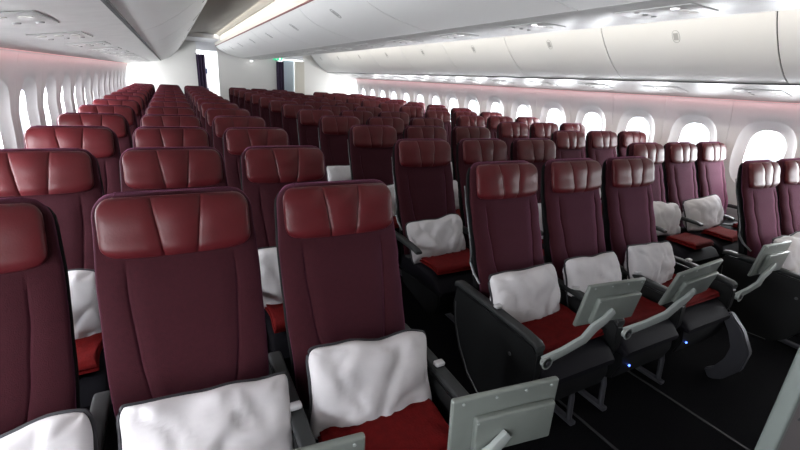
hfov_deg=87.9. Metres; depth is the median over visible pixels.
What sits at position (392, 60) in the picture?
bin
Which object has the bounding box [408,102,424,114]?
seat
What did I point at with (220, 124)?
seat
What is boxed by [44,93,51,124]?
window
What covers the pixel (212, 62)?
wall
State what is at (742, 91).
unit
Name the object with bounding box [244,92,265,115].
seat
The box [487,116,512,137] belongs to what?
seat
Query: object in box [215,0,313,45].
trim
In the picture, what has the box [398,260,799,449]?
floor
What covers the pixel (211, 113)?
seat
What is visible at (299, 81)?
column
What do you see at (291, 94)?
seat
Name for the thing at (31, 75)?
wall
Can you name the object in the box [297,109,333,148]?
seat
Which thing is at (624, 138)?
seat
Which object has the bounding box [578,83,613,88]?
unit
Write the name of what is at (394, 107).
seat
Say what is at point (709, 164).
seat
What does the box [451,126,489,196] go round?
seat
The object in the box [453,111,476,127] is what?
seat
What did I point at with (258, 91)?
seat
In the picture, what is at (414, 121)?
seat
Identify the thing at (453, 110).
seat
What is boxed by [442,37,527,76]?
bin
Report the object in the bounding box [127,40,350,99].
wall
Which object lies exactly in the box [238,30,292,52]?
bin
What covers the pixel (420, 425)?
blanket
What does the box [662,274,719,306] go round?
blanket
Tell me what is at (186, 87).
seat
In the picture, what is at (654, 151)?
seat
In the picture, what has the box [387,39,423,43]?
unit
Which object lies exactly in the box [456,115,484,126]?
seat
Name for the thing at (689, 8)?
unit
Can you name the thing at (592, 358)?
seat cushion
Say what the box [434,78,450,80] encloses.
unit
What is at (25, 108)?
window
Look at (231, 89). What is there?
seat
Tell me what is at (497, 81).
unit
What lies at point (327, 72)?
trim
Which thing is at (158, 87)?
seat
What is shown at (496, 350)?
seat
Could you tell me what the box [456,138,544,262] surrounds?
seat
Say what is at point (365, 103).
seat
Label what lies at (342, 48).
unit
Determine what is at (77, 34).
unit
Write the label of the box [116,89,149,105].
seat
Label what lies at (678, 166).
seat
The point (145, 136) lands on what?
seat
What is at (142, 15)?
bin
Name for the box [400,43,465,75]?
bin
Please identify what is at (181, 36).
bin
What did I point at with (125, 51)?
unit
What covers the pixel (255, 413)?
pillow
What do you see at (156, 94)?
seat
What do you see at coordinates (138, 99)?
seat
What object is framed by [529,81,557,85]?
unit
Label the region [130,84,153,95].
seat
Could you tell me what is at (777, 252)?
monitor
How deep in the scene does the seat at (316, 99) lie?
7.67 m
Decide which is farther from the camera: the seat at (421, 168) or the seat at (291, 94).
the seat at (291, 94)
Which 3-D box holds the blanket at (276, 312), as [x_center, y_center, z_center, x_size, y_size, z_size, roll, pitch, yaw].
[-0.415,0.368,1.918,0.389,0.035,0.294,-6,21,-27]
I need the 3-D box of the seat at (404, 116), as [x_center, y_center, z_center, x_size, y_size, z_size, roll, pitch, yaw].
[0.034,-0.745,5.035,0.533,1.171,0.698,-6,21,-27]
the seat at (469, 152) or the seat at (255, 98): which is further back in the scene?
the seat at (255, 98)
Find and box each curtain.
[195,53,206,88]
[275,60,284,89]
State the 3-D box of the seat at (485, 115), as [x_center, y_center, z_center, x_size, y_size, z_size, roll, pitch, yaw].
[1.527,-1.103,6.369,0.533,1.171,0.698,-6,21,-27]
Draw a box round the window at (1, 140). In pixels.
[0,132,3,148]
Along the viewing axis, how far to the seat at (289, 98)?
7.44 m
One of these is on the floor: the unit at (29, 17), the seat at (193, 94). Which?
the seat at (193, 94)
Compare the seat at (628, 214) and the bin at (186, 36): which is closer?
the seat at (628, 214)
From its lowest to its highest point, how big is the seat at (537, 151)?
1.171 m
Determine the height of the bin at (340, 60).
0.524 m
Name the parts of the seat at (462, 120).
backrest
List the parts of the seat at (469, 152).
armrest, backrest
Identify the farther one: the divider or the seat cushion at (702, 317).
the seat cushion at (702, 317)
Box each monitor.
[293,432,364,449]
[447,376,558,449]
[573,277,645,325]
[658,258,722,304]
[748,240,791,275]
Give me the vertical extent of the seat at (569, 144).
1.171 m
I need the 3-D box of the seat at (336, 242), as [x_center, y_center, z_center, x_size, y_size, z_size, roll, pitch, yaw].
[-0.057,0.521,1.309,0.602,1.171,0.841,-6,21,-27]
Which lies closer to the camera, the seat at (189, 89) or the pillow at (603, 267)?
the pillow at (603, 267)
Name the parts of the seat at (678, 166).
backrest, armrest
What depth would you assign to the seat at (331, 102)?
7.03 m
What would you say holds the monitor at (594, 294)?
on the seat at (496, 350)
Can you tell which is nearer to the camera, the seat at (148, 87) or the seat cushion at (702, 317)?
the seat cushion at (702, 317)
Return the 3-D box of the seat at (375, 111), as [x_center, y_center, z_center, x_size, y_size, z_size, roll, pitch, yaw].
[-0.331,-0.991,5.688,0.533,1.171,0.698,-6,21,-27]
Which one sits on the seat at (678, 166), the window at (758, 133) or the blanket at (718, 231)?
the blanket at (718, 231)
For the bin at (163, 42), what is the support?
attached to the wall at (31, 75)
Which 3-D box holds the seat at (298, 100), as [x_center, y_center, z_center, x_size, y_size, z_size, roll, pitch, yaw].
[-1.517,-1.434,6.757,0.484,1.171,0.698,-6,21,-27]
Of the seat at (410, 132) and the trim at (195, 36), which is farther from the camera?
the trim at (195, 36)
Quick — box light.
[18,16,32,17]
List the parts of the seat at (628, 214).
backrest, monitor arm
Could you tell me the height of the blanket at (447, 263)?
0.036 m
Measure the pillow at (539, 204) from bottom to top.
0.270 m
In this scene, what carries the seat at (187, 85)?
on the floor
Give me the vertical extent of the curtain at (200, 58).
1.850 m
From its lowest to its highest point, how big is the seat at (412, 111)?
1.171 m
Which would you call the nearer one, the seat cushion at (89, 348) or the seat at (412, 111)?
the seat cushion at (89, 348)
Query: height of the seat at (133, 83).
1.171 m
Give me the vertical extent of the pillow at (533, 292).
0.256 m
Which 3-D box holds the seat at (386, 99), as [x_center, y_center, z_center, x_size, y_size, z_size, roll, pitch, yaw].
[-0.296,-2.335,9.631,0.533,1.171,0.698,-6,21,-27]
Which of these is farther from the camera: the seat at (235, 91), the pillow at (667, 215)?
the seat at (235, 91)
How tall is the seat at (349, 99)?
1.171 m
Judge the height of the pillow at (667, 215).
0.318 m
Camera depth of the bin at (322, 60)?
10.83 m
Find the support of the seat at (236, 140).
on the floor
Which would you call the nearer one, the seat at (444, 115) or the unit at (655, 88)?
the unit at (655, 88)
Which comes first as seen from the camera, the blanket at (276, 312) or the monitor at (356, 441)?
the monitor at (356, 441)
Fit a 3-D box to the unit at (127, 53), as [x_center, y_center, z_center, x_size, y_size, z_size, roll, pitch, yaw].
[-3.021,-1.861,4.530,0.197,0.039,0.340,-6,21,-27]
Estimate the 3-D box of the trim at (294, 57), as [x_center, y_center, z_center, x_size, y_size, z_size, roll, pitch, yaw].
[-2.957,-4.715,11.126,0.700,0.500,0.040,-6,21,-27]
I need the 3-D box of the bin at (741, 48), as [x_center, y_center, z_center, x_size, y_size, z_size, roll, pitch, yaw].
[2.554,-1.474,3.467,1.090,0.524,1.298,-6,21,-27]
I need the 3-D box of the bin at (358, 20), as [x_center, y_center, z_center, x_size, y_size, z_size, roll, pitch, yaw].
[-0.242,-1.776,3.359,0.825,0.428,1.298,-6,21,-27]
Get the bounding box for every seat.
[0,148,111,410]
[0,197,80,434]
[23,125,120,194]
[57,112,132,154]
[77,104,137,146]
[90,186,364,449]
[92,99,141,126]
[102,95,145,116]
[110,91,147,109]
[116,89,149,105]
[119,146,227,191]
[122,87,151,101]
[126,85,152,97]
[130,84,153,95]
[133,83,154,93]
[133,126,210,147]
[140,114,201,127]
[145,106,195,115]
[148,101,191,107]
[151,96,188,102]
[153,93,186,98]
[155,91,183,94]
[156,89,182,91]
[157,87,180,89]
[184,85,202,95]
[185,87,205,97]
[187,88,209,100]
[188,90,212,103]
[190,92,217,108]
[193,95,223,111]
[196,98,229,118]
[200,102,238,128]
[205,108,250,147]
[212,116,265,158]
[223,127,288,190]
[229,87,245,102]
[233,89,251,106]
[238,90,257,108]
[240,145,326,380]
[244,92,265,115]
[251,94,273,116]
[257,90,273,92]
[259,97,284,126]
[264,91,281,94]
[268,179,558,449]
[269,100,297,128]
[271,93,290,96]
[279,91,294,93]
[280,95,300,100]
[281,104,313,145]
[287,93,304,95]
[290,98,313,103]
[296,94,314,98]
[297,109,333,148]
[304,101,329,108]
[307,97,326,101]
[313,92,328,96]
[318,116,359,167]
[319,105,348,115]
[320,99,342,104]
[323,93,337,99]
[334,95,349,102]
[335,102,359,109]
[339,110,372,124]
[346,97,364,105]
[347,125,401,275]
[354,106,381,116]
[355,96,370,99]
[361,100,380,106]
[366,117,403,140]
[369,98,385,102]
[376,97,390,100]
[378,102,399,111]
[378,111,408,128]
[385,101,403,106]
[390,99,406,104]
[391,139,472,321]
[399,106,422,120]
[403,126,446,140]
[404,103,424,117]
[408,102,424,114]
[409,118,443,127]
[425,110,451,161]
[426,107,447,110]
[427,104,445,107]
[451,108,470,128]
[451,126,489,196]
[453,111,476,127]
[453,160,645,425]
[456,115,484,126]
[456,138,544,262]
[479,112,501,127]
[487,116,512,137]
[496,122,527,160]
[510,138,555,248]
[515,117,539,137]
[529,122,557,139]
[540,158,722,410]
[551,130,602,219]
[559,123,585,157]
[585,131,616,202]
[601,156,791,384]
[616,131,645,156]
[626,142,719,264]
[662,142,738,269]
[694,142,737,230]
[718,160,799,349]
[775,158,799,235]
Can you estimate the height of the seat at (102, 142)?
1.171 m
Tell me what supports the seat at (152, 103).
on the floor
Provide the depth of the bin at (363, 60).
8.67 m
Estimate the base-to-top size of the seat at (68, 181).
1.171 m
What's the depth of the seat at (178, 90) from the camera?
7.05 m
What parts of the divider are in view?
panel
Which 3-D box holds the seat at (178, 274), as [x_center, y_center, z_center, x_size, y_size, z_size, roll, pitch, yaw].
[-0.504,0.567,1.089,0.574,1.171,0.813,-6,21,-27]
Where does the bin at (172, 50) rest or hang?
attached to the wall at (31, 75)
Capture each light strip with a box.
[0,48,128,63]
[349,78,799,103]
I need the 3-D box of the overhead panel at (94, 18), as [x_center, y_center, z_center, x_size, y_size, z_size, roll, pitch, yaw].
[-2.598,-1.536,3.667,0.675,0.116,14.650,-6,21,-27]
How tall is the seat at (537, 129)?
1.171 m
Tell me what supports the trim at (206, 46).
attached to the wall at (180, 69)
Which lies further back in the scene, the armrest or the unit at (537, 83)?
the unit at (537, 83)
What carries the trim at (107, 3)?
attached to the wall at (180, 69)
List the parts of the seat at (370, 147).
trim, backrest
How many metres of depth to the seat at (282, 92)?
9.63 m
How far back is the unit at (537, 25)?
2.41 m
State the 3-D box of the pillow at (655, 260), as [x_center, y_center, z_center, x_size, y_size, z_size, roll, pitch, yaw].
[1.426,0.233,2.370,0.405,0.259,0.169,-10,23,-35]
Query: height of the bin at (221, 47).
0.428 m
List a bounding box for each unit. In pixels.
[0,10,59,26]
[26,31,92,40]
[65,41,110,46]
[87,47,121,50]
[101,50,128,53]
[112,53,134,55]
[332,47,355,49]
[355,43,384,46]
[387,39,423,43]
[431,32,478,38]
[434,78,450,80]
[460,79,480,82]
[490,80,514,83]
[499,22,565,31]
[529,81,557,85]
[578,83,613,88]
[614,3,718,18]
[643,85,688,91]
[733,89,791,96]
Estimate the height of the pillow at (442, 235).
0.273 m
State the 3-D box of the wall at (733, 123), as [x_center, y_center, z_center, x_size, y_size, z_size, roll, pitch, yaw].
[1.970,-1.222,6.209,0.174,1.560,13.739,-6,21,-27]
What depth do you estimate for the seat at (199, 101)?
5.27 m
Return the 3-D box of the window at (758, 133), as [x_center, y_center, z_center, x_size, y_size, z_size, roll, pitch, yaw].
[3.340,-0.635,3.806,0.014,0.460,0.316,-6,21,-27]
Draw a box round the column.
[294,61,304,93]
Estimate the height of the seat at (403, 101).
1.171 m
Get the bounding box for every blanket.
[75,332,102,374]
[265,303,285,332]
[318,398,448,449]
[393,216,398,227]
[419,248,470,274]
[522,303,603,354]
[623,296,665,326]
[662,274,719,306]
[666,233,713,249]
[702,226,737,241]
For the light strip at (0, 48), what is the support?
attached to the wall at (31, 75)
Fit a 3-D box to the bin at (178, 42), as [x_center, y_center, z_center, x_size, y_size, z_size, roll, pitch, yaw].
[-3.524,-2.695,5.882,1.090,0.524,1.298,-6,21,-27]
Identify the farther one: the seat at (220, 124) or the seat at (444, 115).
the seat at (444, 115)
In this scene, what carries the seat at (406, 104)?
on the floor
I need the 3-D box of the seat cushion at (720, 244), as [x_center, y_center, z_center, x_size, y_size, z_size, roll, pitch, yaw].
[2.591,0.119,3.498,0.428,0.133,0.485,-6,21,-27]
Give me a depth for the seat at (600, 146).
4.21 m
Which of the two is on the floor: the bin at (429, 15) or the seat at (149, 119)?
the seat at (149, 119)
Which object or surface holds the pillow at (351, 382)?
on the seat at (336, 242)
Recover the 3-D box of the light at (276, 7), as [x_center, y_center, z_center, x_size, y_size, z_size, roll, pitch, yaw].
[-1.190,-2.241,4.187,0.038,0.200,14.650,-6,21,-27]
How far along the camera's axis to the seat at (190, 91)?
7.24 m
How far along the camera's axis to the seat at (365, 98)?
9.45 m
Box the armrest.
[79,347,109,410]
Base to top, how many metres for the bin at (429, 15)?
0.428 m
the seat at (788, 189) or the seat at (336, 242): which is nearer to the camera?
the seat at (336, 242)
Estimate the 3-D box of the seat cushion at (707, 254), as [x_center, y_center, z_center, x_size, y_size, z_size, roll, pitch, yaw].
[2.156,0.167,3.273,0.428,0.133,0.485,-6,21,-27]
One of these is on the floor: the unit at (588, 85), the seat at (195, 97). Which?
the seat at (195, 97)
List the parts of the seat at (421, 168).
trim, armrest, backrest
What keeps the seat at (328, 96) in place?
on the floor
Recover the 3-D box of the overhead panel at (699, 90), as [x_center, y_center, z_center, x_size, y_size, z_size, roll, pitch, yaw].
[1.615,-2.003,5.845,0.675,0.116,14.650,-6,21,-27]
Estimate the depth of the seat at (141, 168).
1.82 m
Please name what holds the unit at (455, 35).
attached to the wall at (180, 69)
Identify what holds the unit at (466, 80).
attached to the wall at (733, 123)
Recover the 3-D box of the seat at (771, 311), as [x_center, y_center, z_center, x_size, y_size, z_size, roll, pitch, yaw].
[2.458,0.230,2.645,0.488,1.171,0.699,-6,21,-27]
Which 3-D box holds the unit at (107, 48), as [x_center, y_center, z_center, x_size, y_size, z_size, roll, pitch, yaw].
[-2.292,-1.368,3.225,0.197,0.040,0.340,-6,21,-27]
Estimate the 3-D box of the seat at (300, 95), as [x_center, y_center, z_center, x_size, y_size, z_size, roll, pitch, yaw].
[-1.790,-1.978,8.298,0.533,1.171,0.698,-6,21,-27]
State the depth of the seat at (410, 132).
3.53 m
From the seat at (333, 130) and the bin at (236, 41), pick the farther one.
the bin at (236, 41)
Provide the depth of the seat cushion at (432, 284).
2.42 m
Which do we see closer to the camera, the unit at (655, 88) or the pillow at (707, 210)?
the pillow at (707, 210)
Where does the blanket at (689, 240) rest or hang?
on the seat at (654, 151)
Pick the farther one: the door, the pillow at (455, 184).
the door
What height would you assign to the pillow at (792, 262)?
0.274 m
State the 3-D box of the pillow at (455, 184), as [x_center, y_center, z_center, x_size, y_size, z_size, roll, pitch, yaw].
[0.319,-0.230,3.473,0.428,0.274,0.173,-6,21,-27]
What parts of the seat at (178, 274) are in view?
backrest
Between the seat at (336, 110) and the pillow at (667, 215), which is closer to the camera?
the pillow at (667, 215)
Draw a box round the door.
[283,60,293,90]
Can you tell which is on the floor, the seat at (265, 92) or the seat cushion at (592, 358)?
the seat at (265, 92)
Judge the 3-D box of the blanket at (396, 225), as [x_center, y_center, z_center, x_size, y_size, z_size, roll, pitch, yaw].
[-0.049,-0.042,3.194,0.388,0.035,0.292,-6,21,-27]
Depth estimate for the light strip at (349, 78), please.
4.65 m
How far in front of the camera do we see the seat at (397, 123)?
4.21 m
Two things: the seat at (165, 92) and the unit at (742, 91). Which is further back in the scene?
the seat at (165, 92)
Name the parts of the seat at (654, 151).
backrest, armrest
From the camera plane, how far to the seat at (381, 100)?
8.81 m
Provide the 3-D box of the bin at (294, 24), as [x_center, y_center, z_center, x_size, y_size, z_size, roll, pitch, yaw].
[-0.845,-2.183,4.436,0.825,0.428,1.298,-6,21,-27]
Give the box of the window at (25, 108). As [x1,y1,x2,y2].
[20,94,30,126]
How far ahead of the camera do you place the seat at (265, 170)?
2.02 m
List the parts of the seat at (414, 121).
backrest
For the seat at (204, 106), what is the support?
on the floor
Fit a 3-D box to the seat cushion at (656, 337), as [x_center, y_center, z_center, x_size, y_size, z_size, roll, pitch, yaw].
[1.097,0.476,2.164,0.428,0.133,0.485,-6,21,-27]
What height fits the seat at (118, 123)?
1.171 m
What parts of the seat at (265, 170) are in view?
backrest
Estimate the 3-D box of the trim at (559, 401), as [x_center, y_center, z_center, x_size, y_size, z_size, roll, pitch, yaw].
[-0.848,-0.218,5.143,0.014,0.005,14.450,-6,21,-27]
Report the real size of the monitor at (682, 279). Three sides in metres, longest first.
0.285 x 0.190 x 0.016 m
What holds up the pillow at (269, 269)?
on the blanket at (276, 312)
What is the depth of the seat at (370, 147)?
3.31 m
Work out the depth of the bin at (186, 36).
8.11 m
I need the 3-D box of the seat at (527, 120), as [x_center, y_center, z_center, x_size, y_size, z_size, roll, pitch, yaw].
[1.892,-0.856,5.716,0.533,1.171,0.698,-6,21,-27]
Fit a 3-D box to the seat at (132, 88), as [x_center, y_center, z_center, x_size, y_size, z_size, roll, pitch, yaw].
[-4.280,-1.617,6.765,0.484,1.171,0.698,-6,21,-27]
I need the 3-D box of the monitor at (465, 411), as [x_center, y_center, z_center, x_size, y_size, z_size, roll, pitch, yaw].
[0.255,0.478,1.031,0.285,0.190,0.016,-6,24,-15]
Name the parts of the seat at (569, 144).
backrest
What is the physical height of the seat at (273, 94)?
1.171 m
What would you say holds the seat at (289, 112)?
on the floor
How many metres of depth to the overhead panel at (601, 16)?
2.12 m
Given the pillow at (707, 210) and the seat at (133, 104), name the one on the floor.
the seat at (133, 104)
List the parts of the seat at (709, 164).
backrest, armrest, armrest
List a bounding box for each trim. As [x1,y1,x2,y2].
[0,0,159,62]
[101,0,160,60]
[185,32,219,42]
[188,0,273,35]
[195,32,216,50]
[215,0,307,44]
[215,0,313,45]
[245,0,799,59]
[283,56,302,59]
[327,72,799,85]
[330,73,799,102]
[557,400,617,449]
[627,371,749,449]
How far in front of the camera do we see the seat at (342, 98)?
9.20 m
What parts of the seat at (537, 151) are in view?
backrest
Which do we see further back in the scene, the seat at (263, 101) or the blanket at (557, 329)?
the seat at (263, 101)
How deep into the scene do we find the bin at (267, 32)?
5.39 m
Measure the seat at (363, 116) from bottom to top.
1.171 m
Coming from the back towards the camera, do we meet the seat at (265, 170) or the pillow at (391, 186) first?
the pillow at (391, 186)
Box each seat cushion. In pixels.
[264,310,290,362]
[399,253,472,296]
[538,336,614,384]
[616,319,678,357]
[657,237,719,263]
[677,298,729,333]
[680,226,738,255]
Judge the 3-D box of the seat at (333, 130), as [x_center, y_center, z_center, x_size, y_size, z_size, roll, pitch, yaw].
[-0.493,-0.399,3.922,0.484,1.171,0.698,-6,21,-27]
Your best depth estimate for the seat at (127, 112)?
3.59 m
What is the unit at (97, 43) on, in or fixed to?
attached to the wall at (31, 75)
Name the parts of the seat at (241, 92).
backrest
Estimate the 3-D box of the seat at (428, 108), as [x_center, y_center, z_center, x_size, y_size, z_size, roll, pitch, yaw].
[0.706,-1.298,6.785,0.484,1.171,0.698,-6,21,-27]
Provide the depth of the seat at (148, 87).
7.53 m
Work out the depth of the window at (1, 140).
2.49 m
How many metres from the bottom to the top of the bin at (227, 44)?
0.428 m
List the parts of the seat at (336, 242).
backrest, monitor arm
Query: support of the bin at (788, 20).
attached to the wall at (733, 123)
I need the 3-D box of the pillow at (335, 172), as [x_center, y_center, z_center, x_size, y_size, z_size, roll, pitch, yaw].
[-0.480,-0.426,3.902,0.428,0.266,0.178,-9,22,-32]
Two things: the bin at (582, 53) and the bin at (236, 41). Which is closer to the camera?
the bin at (582, 53)
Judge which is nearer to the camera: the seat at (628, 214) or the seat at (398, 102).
the seat at (628, 214)
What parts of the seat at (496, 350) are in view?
trim, backrest, monitor arm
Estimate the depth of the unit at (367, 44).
4.36 m
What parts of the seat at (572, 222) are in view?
backrest, monitor arm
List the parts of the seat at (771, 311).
trim, backrest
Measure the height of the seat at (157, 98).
1.171 m
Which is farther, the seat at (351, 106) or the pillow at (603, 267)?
the seat at (351, 106)
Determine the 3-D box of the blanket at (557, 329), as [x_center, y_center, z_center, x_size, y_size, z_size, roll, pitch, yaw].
[0.681,0.450,1.889,0.389,0.035,0.294,-6,21,-27]
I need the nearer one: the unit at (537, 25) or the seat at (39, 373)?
the seat at (39, 373)
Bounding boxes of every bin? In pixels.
[109,0,195,31]
[137,0,206,43]
[148,1,206,49]
[153,10,201,53]
[156,22,194,55]
[158,34,187,57]
[160,36,186,58]
[216,44,249,57]
[222,40,258,56]
[229,36,272,54]
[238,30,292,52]
[251,22,317,50]
[269,8,357,46]
[299,0,428,40]
[312,54,343,72]
[326,52,362,72]
[345,49,388,73]
[367,0,576,30]
[369,47,421,74]
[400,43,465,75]
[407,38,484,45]
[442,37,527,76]
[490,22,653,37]
[504,28,624,79]
[557,0,648,9]
[601,11,788,83]
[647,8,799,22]
[778,9,799,83]
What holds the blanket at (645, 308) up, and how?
on the seat at (572, 222)
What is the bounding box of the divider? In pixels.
[754,346,799,449]
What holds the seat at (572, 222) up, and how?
on the floor
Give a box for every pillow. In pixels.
[0,408,97,449]
[68,268,101,338]
[116,372,293,449]
[258,246,282,309]
[305,329,431,440]
[326,165,350,180]
[387,184,395,215]
[405,213,465,264]
[453,180,458,208]
[488,262,560,322]
[538,202,542,238]
[562,251,621,307]
[624,241,674,283]
[653,201,681,235]
[682,194,723,231]
[771,231,799,273]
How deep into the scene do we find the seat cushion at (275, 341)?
1.73 m
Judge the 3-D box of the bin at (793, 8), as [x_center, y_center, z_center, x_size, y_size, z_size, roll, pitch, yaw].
[1.700,-1.044,1.585,0.825,0.428,1.298,-6,21,-27]
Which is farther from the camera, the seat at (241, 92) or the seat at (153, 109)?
the seat at (241, 92)
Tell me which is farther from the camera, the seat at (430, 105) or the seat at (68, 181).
the seat at (430, 105)
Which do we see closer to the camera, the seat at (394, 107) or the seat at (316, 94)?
the seat at (394, 107)
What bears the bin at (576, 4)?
attached to the wall
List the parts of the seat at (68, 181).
backrest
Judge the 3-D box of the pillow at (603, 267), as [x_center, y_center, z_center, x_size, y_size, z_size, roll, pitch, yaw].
[0.999,0.284,2.149,0.397,0.251,0.163,-6,21,-26]
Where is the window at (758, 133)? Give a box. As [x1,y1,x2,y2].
[742,133,786,162]
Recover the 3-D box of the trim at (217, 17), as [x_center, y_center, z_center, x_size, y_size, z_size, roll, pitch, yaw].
[-1.163,-2.013,3.414,0.655,0.090,13.200,-6,21,-27]
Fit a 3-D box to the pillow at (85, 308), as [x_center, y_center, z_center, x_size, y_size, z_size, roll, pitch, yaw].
[-1.349,0.326,1.523,0.425,0.271,0.180,-6,21,-27]
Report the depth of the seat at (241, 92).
8.49 m
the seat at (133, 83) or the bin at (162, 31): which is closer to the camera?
the bin at (162, 31)
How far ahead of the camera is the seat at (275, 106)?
5.90 m
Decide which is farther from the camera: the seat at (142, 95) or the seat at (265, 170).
the seat at (142, 95)
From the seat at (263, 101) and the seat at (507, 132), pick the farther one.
the seat at (263, 101)
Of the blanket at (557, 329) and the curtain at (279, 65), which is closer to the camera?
the blanket at (557, 329)
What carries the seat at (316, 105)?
on the floor
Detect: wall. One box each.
[0,47,127,148]
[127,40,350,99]
[196,50,302,95]
[356,79,799,219]
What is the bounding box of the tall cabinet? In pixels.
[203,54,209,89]
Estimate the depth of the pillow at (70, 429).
0.92 m
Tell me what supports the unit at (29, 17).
attached to the wall at (31, 75)

